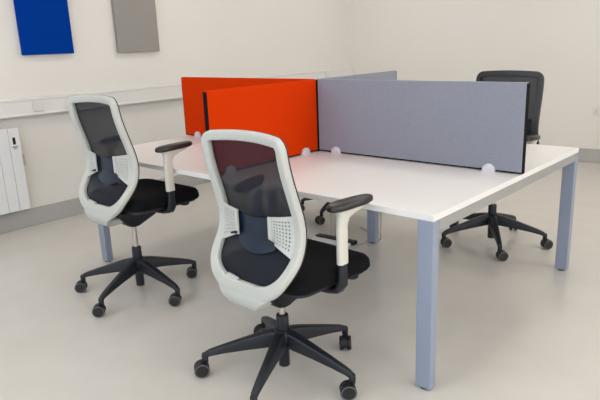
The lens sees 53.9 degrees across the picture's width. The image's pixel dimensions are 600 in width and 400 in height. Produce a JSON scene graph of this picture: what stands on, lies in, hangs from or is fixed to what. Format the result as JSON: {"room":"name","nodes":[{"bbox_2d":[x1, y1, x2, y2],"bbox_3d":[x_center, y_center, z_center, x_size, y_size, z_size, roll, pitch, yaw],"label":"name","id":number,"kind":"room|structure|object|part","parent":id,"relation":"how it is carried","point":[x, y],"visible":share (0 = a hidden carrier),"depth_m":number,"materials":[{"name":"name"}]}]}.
{"room":"open-plan office","nodes":[
{"label":"open-plan office","id":0,"kind":"room"},
{"bbox_2d":[0,0,349,214],"bbox_3d":[-2.442,-1.080,4.344,0.150,2.950,9.400,11,20,41],"label":"wall","id":1,"kind":"structure","parent":0,"point":[198,38],"depth_m":5.47,"materials":[{"name":"paint"}]},
{"bbox_2d":[0,127,30,214],"bbox_3d":[-2.506,-0.148,4.285,0.099,0.645,1.022,11,20,41],"label":"heater","id":2,"kind":"object","parent":1,"relation":"attached to","point":[14,196],"visible":1,"depth_m":4.53,"materials":[{"name":"white metal"}]},
{"bbox_2d":[32,100,43,111],"bbox_3d":[-2.064,-0.741,4.649,0.011,0.086,0.086,11,20,41],"label":"wall socket","id":3,"kind":"object","parent":1,"relation":"attached to","point":[37,105],"visible":1,"depth_m":4.64,"materials":[{"name":"white plastic"}]},
{"bbox_2d":[13,0,73,54],"bbox_3d":[-2.012,-1.570,4.576,0.040,0.855,0.415,11,20,41],"label":"wall panel","id":4,"kind":"object","parent":1,"relation":"attached to","point":[44,27],"visible":1,"depth_m":4.61,"materials":[{"name":"blue fabric"}]},
{"bbox_2d":[0,174,210,233],"bbox_3d":[-2.332,0.189,4.627,0.014,0.145,9.100,11,20,41],"label":"baseboard","id":5,"kind":"structure","parent":1,"relation":"attached to","point":[17,220],"depth_m":4.88,"materials":[{"name":"white paint"}]},
{"bbox_2d":[111,0,159,52],"bbox_3d":[-1.458,-1.744,5.173,0.040,0.868,0.424,11,20,41],"label":"wall panel","id":6,"kind":"object","parent":1,"relation":"attached to","point":[135,21],"visible":1,"depth_m":5.20,"materials":[{"name":"grey fabric"}]},
{"bbox_2d":[0,68,353,118],"bbox_3d":[-2.348,-0.660,4.385,0.058,0.137,9.100,11,20,41],"label":"trim","id":7,"kind":"structure","parent":1,"relation":"attached to","point":[19,107],"depth_m":5.22,"materials":[{"name":"white plastic"}]},
{"bbox_2d":[0,162,599,399],"bbox_3d":[0.921,0.734,2.595,7.667,0.100,10.288,11,20,41],"label":"floor","id":8,"kind":"structure","parent":0,"point":[519,327],"depth_m":3.04,"materials":[{"name":"plastic"}]},
{"bbox_2d":[67,94,198,317],"bbox_3d":[-0.939,-0.017,3.268,0.705,1.141,0.736,10,19,39],"label":"office chair","id":9,"kind":"object","parent":8,"relation":"on","point":[112,192],"visible":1,"depth_m":3.17,"materials":[{"name":"white plastic"}]},
{"bbox_3d":[-1.041,-0.241,3.125,0.422,0.579,0.112,10,19,39],"label":"backrest","id":10,"kind":"part","parent":9,"relation":"part of","materials":[{"name":"black fabric"}]},
{"bbox_3d":[-1.029,-0.207,3.147,0.471,0.705,0.198,10,19,39],"label":"backrest frame","id":11,"kind":"part","parent":9,"relation":"part of","materials":[{"name":"white plastic"}]},
{"bbox_3d":[-1.120,0.405,3.414,0.321,0.144,0.054,-1,15,4],"label":"leg","id":12,"kind":"part","parent":9,"relation":"part of","materials":[{"name":"black plastic"}]},
{"bbox_3d":[-1.038,-0.238,3.129,0.468,0.635,0.109,10,19,39],"label":"edge trim","id":13,"kind":"part","parent":9,"relation":"part of","materials":[{"name":"white plastic"}]},
{"bbox_3d":[-0.890,-0.032,3.356,0.508,0.080,0.443,10,19,39],"label":"seat","id":14,"kind":"part","parent":9,"relation":"part of","materials":[{"name":"fabric"}]},
{"bbox_3d":[-0.757,0.000,3.233,0.197,0.134,0.092,10,19,39],"label":"armrest","id":15,"kind":"part","parent":9,"relation":"part of","materials":[{"name":"black plastic"}]},
{"bbox_3d":[-0.670,-0.163,3.153,0.176,0.223,0.062,-12,18,-33],"label":"arm post","id":16,"kind":"part","parent":9,"relation":"part of","materials":[{"name":"beige plastic"}]},
{"bbox_2d":[194,129,372,399],"bbox_3d":[-0.067,0.228,2.387,0.693,1.057,0.696,12,20,42],"label":"office chair","id":17,"kind":"object","parent":8,"relation":"on","point":[262,256],"visible":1,"depth_m":2.27,"materials":[{"name":"white plastic"}]},
{"bbox_3d":[-0.260,0.617,2.495,0.321,0.144,0.055,-2,15,1],"label":"leg","id":18,"kind":"part","parent":17,"relation":"part of","materials":[{"name":"black plastic"}]},
{"bbox_3d":[-0.183,0.048,2.242,0.422,0.579,0.112,12,20,42],"label":"backrest","id":19,"kind":"part","parent":17,"relation":"part of","materials":[{"name":"black fabric"}]},
{"bbox_3d":[-0.170,0.082,2.263,0.471,0.705,0.198,12,20,42],"label":"backrest frame","id":20,"kind":"part","parent":17,"relation":"part of","materials":[{"name":"white plastic"}]},
{"bbox_3d":[-0.180,0.051,2.245,0.468,0.635,0.109,12,20,42],"label":"edge trim","id":21,"kind":"part","parent":17,"relation":"part of","materials":[{"name":"white plastic"}]},
{"bbox_3d":[-0.128,0.566,2.669,0.054,0.144,0.322,-7,16,-17],"label":"leg","id":22,"kind":"part","parent":17,"relation":"part of","materials":[{"name":"black plastic"}]},
{"bbox_3d":[-0.023,0.259,2.465,0.508,0.080,0.443,12,20,42],"label":"seat","id":23,"kind":"part","parent":17,"relation":"part of","materials":[{"name":"fabric"}]},
{"bbox_3d":[0.103,0.293,2.336,0.197,0.134,0.092,12,20,42],"label":"armrest","id":24,"kind":"part","parent":17,"relation":"part of","materials":[{"name":"black plastic"}]},
{"bbox_3d":[0.188,0.130,2.252,0.176,0.223,0.062,-11,17,-30],"label":"arm post","id":25,"kind":"part","parent":17,"relation":"part of","materials":[{"name":"beige plastic"}]},
{"bbox_2d":[301,198,329,224],"bbox_3d":[0.332,-0.399,4.676,0.722,1.056,0.722,12,21,43],"label":"office chair","id":26,"kind":"object","parent":8,"relation":"on","point":[320,219],"visible":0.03,"depth_m":4.54,"materials":[{"name":"black plastic"}]},
{"bbox_2d":[312,233,356,245],"bbox_3d":[0.240,0.281,4.144,0.320,0.026,0.100,9,19,36],"label":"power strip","id":27,"kind":"object","parent":8,"relation":"on","point":[320,237],"visible":0.8,"depth_m":4.15,"materials":[{"name":"plastic"}]},
{"bbox_2d":[98,135,578,389],"bbox_3d":[0.124,0.057,3.631,2.463,0.732,1.624,11,20,41],"label":"desk","id":28,"kind":"object","parent":8,"relation":"on","point":[438,196],"visible":0.67,"depth_m":2.72,"materials":[{"name":"white laminate"}]},
{"bbox_3d":[-1.294,0.063,3.848,0.068,0.702,0.045,11,20,41],"label":"leg","id":29,"kind":"part","parent":28,"relation":"part of","materials":[{"name":"silver metal"}]},
{"bbox_2d":[133,135,314,179],"bbox_3d":[-0.619,-0.286,3.650,1.231,0.025,0.811,11,20,41],"label":"countertop","id":30,"kind":"structure","parent":28,"relation":"on","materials":[{"name":"white laminate"}]},
{"bbox_2d":[181,77,310,136],"bbox_3d":[-0.375,-0.592,3.898,1.246,0.420,0.058,11,20,41],"label":"screen","id":31,"kind":"object","parent":28,"relation":"on","point":[192,87],"visible":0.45,"depth_m":4.16,"materials":[{"name":"orange fabric"}]},
{"bbox_2d":[202,79,317,156],"bbox_3d":[-0.181,-0.408,3.178,0.058,0.420,0.817,11,20,41],"label":"screen","id":32,"kind":"object","parent":28,"relation":"on","point":[287,111],"visible":0.56,"depth_m":3.18,"materials":[{"name":"orange fabric"}]},
{"bbox_3d":[-0.451,-0.320,2.888,0.026,0.412,0.004,11,20,41],"label":"trim","id":33,"kind":"part","parent":32,"relation":"part of","materials":[{"name":"black plastic"}]},
{"bbox_2d":[315,79,319,150],"bbox_3d":[0.102,-0.498,3.482,0.033,0.417,0.033,11,20,41],"label":"post","id":34,"kind":"object","parent":28,"relation":"on","point":[315,79],"visible":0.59,"depth_m":3.46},
{"bbox_2d":[320,71,396,79],"bbox_3d":[0.385,-0.592,3.786,0.058,0.420,0.816,11,20,41],"label":"screen","id":35,"kind":"object","parent":28,"relation":"on","point":[387,75],"visible":0.12,"depth_m":3.82,"materials":[{"name":"grey fabric"}]},
{"bbox_3d":[0.495,-0.050,4.016,0.068,0.702,0.045,11,20,41],"label":"leg","id":36,"kind":"part","parent":28,"relation":"part of","materials":[{"name":"silver metal"}]},
{"bbox_2d":[289,151,521,221],"bbox_3d":[0.300,-0.107,2.849,1.231,0.025,0.811,11,20,41],"label":"countertop","id":37,"kind":"structure","parent":28,"relation":"on","point":[416,190],"depth_m":2.66,"materials":[{"name":"white laminate"}]},
{"bbox_2d":[317,79,529,173],"bbox_3d":[0.571,-0.409,3.074,1.222,0.420,0.058,11,20,41],"label":"screen","id":38,"kind":"object","parent":28,"relation":"on","point":[482,125],"visible":1,"depth_m":2.98,"materials":[{"name":"grey fabric"}]},
{"bbox_3d":[0.116,-0.497,3.470,0.004,0.412,0.026,11,20,41],"label":"trim","id":39,"kind":"part","parent":38,"relation":"part of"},
{"bbox_3d":[0.578,-0.213,3.126,1.214,0.006,0.024,11,20,41],"label":"trim","id":40,"kind":"part","parent":38,"relation":"part of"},
{"bbox_3d":[1.025,-0.320,2.678,0.004,0.412,0.026,11,20,41],"label":"trim","id":41,"kind":"part","parent":38,"relation":"part of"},
{"bbox_3d":[0.492,0.410,2.290,0.068,0.702,0.045,11,20,41],"label":"leg","id":42,"kind":"part","parent":28,"relation":"part of","materials":[{"name":"silver metal"}]},
{"bbox_2d":[326,143,578,179],"bbox_3d":[0.840,-0.283,3.429,1.231,0.025,0.811,11,20,41],"label":"countertop","id":43,"kind":"structure","parent":28,"relation":"on","point":[539,157],"depth_m":3.14,"materials":[{"name":"white laminate"}]},
{"bbox_3d":[1.005,-0.077,2.770,0.068,0.045,1.534,11,20,41],"label":"rail","id":44,"kind":"part","parent":28,"relation":"part of","materials":[{"name":"white laminate"}]},
{"bbox_3d":[1.542,0.069,3.418,0.068,0.702,0.045,11,20,41],"label":"leg","id":45,"kind":"part","parent":28,"relation":"part of","materials":[{"name":"silver metal"}]},
{"bbox_2d":[440,70,552,261],"bbox_3d":[1.304,-0.268,3.889,0.742,1.138,0.699,11,20,41],"label":"office chair","id":46,"kind":"object","parent":8,"relation":"on","point":[491,218],"visible":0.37,"depth_m":3.83,"materials":[{"name":"black plastic"}]},
{"bbox_3d":[1.103,0.177,3.947,0.322,0.144,0.055,-4,15,-8],"label":"leg","id":47,"kind":"part","parent":46,"relation":"part of","materials":[{"name":"black plastic"}]},
{"bbox_3d":[1.262,0.212,3.793,0.054,0.144,0.321,0,15,9],"label":"leg","id":48,"kind":"part","parent":46,"relation":"part of","materials":[{"name":"black plastic"}]},
{"bbox_3d":[1.354,-0.535,3.892,0.422,0.579,0.112,11,20,41],"label":"backrest","id":49,"kind":"part","parent":46,"relation":"part of","materials":[{"name":"black fabric"}]},
{"bbox_3d":[1.352,-0.530,3.890,0.468,0.635,0.109,11,20,41],"label":"edge trim","id":50,"kind":"part","parent":46,"relation":"part of","materials":[{"name":"black plastic"}]},
{"bbox_3d":[1.345,-0.494,3.891,0.471,0.705,0.198,11,20,41],"label":"backrest frame","id":51,"kind":"part","parent":46,"relation":"part of","materials":[{"name":"black plastic"}]},
{"bbox_3d":[1.400,-0.305,3.580,0.062,0.128,0.176,9,19,37],"label":"arm post","id":52,"kind":"part","parent":46,"relation":"part of","materials":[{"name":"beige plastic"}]},
{"bbox_2d":[350,0,599,148],"bbox_3d":[3.936,-1.644,5.540,8.059,2.950,0.150,7,18,32],"label":"wall","id":53,"kind":"structure","parent":0,"point":[421,40],"depth_m":6.55,"materials":[{"name":"paint"}]},
{"bbox_2d":[578,148,599,162],"bbox_3d":[3.939,-0.369,5.809,7.759,0.148,0.014,7,18,32],"label":"baseboard","id":54,"kind":"structure","parent":53,"relation":"attached to","point":[584,154],"depth_m":6.33,"materials":[{"name":"grey paint"}]},
{"bbox_2d":[592,107,599,115],"bbox_3d":[3.146,-0.926,6.181,0.146,0.086,0.014,8,18,32],"label":"wall socket","id":55,"kind":"object","parent":53,"relation":"attached to","point":[596,110],"visible":1,"depth_m":6.20,"materials":[{"name":"white plastic"}]}
]}

